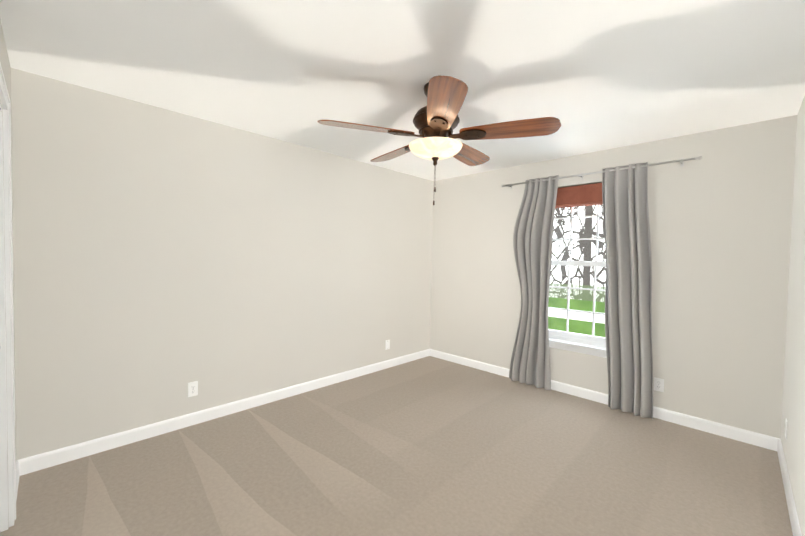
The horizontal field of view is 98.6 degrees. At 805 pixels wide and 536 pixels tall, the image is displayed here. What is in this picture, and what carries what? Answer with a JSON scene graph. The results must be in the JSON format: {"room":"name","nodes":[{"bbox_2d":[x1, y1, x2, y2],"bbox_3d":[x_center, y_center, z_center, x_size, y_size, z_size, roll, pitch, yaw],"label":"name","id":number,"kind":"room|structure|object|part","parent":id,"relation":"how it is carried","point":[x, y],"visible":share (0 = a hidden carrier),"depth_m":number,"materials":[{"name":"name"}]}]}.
{"room":"empty bedroom","nodes":[
{"label":"empty bedroom","id":0,"kind":"room"},
{"bbox_2d":[0,19,15,526],"bbox_3d":[-1.181,0.101,0.842,3.345,2.440,0.150,3,2,44],"label":"wall","id":1,"kind":"structure","parent":0,"point":[5,63],"depth_m":1.82,"materials":[{"name":"paint"}]},
{"bbox_2d":[0,63,15,531],"bbox_3d":[-1.542,0.251,1.214,1.330,2.105,0.171,3,2,44],"label":"closet door frame","id":2,"kind":"object","parent":1,"relation":"attached to","point":[8,467],"visible":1,"depth_m":1.68,"materials":[{"name":"white wood"}]},
{"bbox_2d":[16,460,19,499],"bbox_3d":[-2.163,1.223,1.933,0.495,0.096,0.014,3,2,44],"label":"baseboard","id":3,"kind":"structure","parent":1,"relation":"attached to","point":[17,472],"depth_m":2.02,"materials":[{"name":"white wood"}]},
{"bbox_2d":[11,68,432,459],"bbox_3d":[-1.064,0.026,3.455,0.150,2.440,4.044,3,2,44],"label":"wall","id":4,"kind":"structure","parent":0,"point":[162,258],"depth_m":2.69,"materials":[{"name":"paint"}]},
{"bbox_2d":[188,381,197,396],"bbox_3d":[-1.674,0.968,2.766,0.007,0.115,0.070,3,2,44],"label":"electrical outlet","id":5,"kind":"object","parent":4,"relation":"attached to","point":[192,388],"visible":1,"depth_m":2.76,"materials":[{"name":"white plastic"}]},
{"bbox_2d":[17,349,429,475],"bbox_3d":[-0.975,1.200,3.485,0.014,0.096,3.894,3,2,44],"label":"baseboard","id":6,"kind":"structure","parent":4,"relation":"attached to","point":[34,463],"depth_m":2.73,"materials":[{"name":"white wood"}]},
{"bbox_2d":[385,340,389,349],"bbox_3d":[-0.180,0.950,4.282,0.016,0.115,0.070,3,2,44],"label":"jack","id":7,"kind":"object","parent":4,"relation":"attached to","point":[387,344],"visible":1,"depth_m":4.28,"materials":[{"name":"white plastic"}]},
{"bbox_2d":[0,356,792,535],"bbox_3d":[-0.151,1.359,1.953,3.645,0.100,5.228,3,2,44],"label":"floor","id":8,"kind":"structure","parent":0,"point":[429,446],"depth_m":2.19,"materials":[{"name":"carpet"}]},
{"bbox_2d":[0,0,804,180],"bbox_3d":[-0.103,-1.180,1.879,3.645,0.100,5.228,3,2,44],"label":"ceiling","id":9,"kind":"structure","parent":0,"point":[595,75],"depth_m":1.91,"materials":[{"name":"paint"}]},
{"bbox_2d":[318,75,560,204],"bbox_3d":[0.212,-0.765,2.218,1.369,0.738,1.363,3,2,44],"label":"ceiling fan","id":10,"kind":"object","parent":9,"relation":"hanging from","point":[436,120],"visible":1,"depth_m":2.04,"materials":[{"name":"brown wood"}]},
{"bbox_3d":[-0.176,-0.832,2.053,0.638,0.054,0.173,1,2,-18],"label":"blade","id":11,"kind":"part","parent":10,"relation":"part of","materials":[{"name":"brown wood"}]},
{"bbox_3d":[-0.025,-0.842,2.502,0.173,0.054,0.638,0,2,-36],"label":"blade","id":12,"kind":"part","parent":10,"relation":"part of","materials":[{"name":"brown wood"}]},
{"bbox_3d":[0.203,-0.518,2.183,0.019,0.247,0.010,3,2,44],"label":"chain","id":13,"kind":"part","parent":10,"relation":"part of","materials":[{"name":"brown metal"}]},
{"bbox_3d":[0.207,-0.731,2.177,0.336,0.076,0.336,3,2,44],"label":"lamp shade","id":14,"kind":"part","parent":10,"relation":"part of","materials":[{"name":"white glass"}]},
{"bbox_3d":[0.205,-0.816,1.771,0.173,0.054,0.638,1,2,0],"label":"blade","id":15,"kind":"part","parent":10,"relation":"part of","materials":[{"name":"brown wood"}]},
{"bbox_3d":[0.448,-0.833,2.498,0.173,0.054,0.638,2,2,36],"label":"blade","id":16,"kind":"part","parent":10,"relation":"part of","materials":[{"name":"brown wood"}]},
{"bbox_3d":[0.591,-0.817,2.047,0.638,0.054,0.173,2,2,18],"label":"blade","id":17,"kind":"part","parent":10,"relation":"part of","materials":[{"name":"brown wood"}]},
{"bbox_2d":[430,115,796,438],"bbox_3d":[1.652,0.070,3.728,3.645,2.440,0.150,3,2,44],"label":"wall","id":18,"kind":"structure","parent":0,"point":[720,217],"depth_m":2.90,"materials":[{"name":"paint"}]},
{"bbox_2d":[548,205,606,357],"bbox_3d":[1.823,0.006,3.539,0.990,1.695,0.178,3,2,44],"label":"window","id":19,"kind":"structure","parent":18,"relation":"in","point":[592,344],"depth_m":3.56,"materials":[{"name":"white"}]},
{"bbox_2d":[560,181,601,187],"bbox_3d":[1.808,-0.033,3.521,0.928,1.624,0.075,3,2,44],"label":"window frame","id":20,"kind":"object","parent":19,"relation":"attached to","point":[579,184],"visible":0.05,"depth_m":3.50,"materials":[{"name":"paint"}]},
{"bbox_2d":[555,183,602,207],"bbox_3d":[1.825,-0.733,3.505,0.912,0.212,0.068,3,2,44],"label":"bamboo blind","id":21,"kind":"object","parent":18,"relation":"attached to","point":[582,195],"visible":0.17,"depth_m":3.51,"materials":[{"name":"brown wood"}]},
{"bbox_2d":[502,156,701,418],"bbox_3d":[1.762,0.170,3.424,1.755,2.238,0.130,3,2,44],"label":"curtains","id":22,"kind":"object","parent":18,"relation":"attached to","point":[628,319],"visible":1,"depth_m":3.19,"materials":[{"name":"fabric"}]},
{"bbox_3d":[1.793,-0.913,3.403,1.755,0.070,0.100,3,2,44],"label":"rod","id":23,"kind":"part","parent":22,"relation":"part of","materials":[{"name":"silver metal"}]},
{"bbox_2d":[430,349,779,450],"bbox_3d":[1.572,1.242,3.704,3.345,0.096,0.014,3,2,44],"label":"baseboard","id":24,"kind":"structure","parent":18,"relation":"attached to","point":[743,435],"depth_m":2.98,"materials":[{"name":"white wood"}]},
{"bbox_2d":[654,377,663,391],"bbox_3d":[2.251,1.025,3.039,0.070,0.115,0.007,3,2,44],"label":"electrical outlet","id":25,"kind":"object","parent":18,"relation":"attached to","point":[658,384],"visible":1,"depth_m":3.04,"materials":[{"name":"white plastic"}]},
{"bbox_2d":[781,96,804,535],"bbox_3d":[1.067,0.149,0.639,0.150,2.440,5.078,3,2,44],"label":"wall","id":26,"kind":"structure","parent":0,"point":[793,413],"depth_m":2.08,"materials":[{"name":"paint"}]},
{"bbox_2d":[785,418,787,438],"bbox_3d":[2.507,1.050,2.264,0.007,0.115,0.070,3,2,44],"label":"electrical outlet","id":27,"kind":"object","parent":26,"relation":"attached to","point":[786,422],"visible":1,"depth_m":2.25,"materials":[{"name":"white plastic"}]},
{"bbox_2d":[777,439,801,535],"bbox_3d":[1.401,1.313,1.154,0.014,0.096,3.894,3,2,44],"label":"baseboard","id":28,"kind":"structure","parent":26,"relation":"attached to","point":[795,525],"depth_m":1.97,"materials":[{"name":"white wood"}]},
{"label":"outside","id":29,"kind":"structure","parent":0,"visible":0},
{"bbox_2d":[548,205,605,336],"bbox_3d":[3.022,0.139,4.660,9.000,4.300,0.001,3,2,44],"label":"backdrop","id":30,"kind":"structure","parent":29,"point":[589,228],"depth_m":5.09,"materials":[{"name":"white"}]}
]}

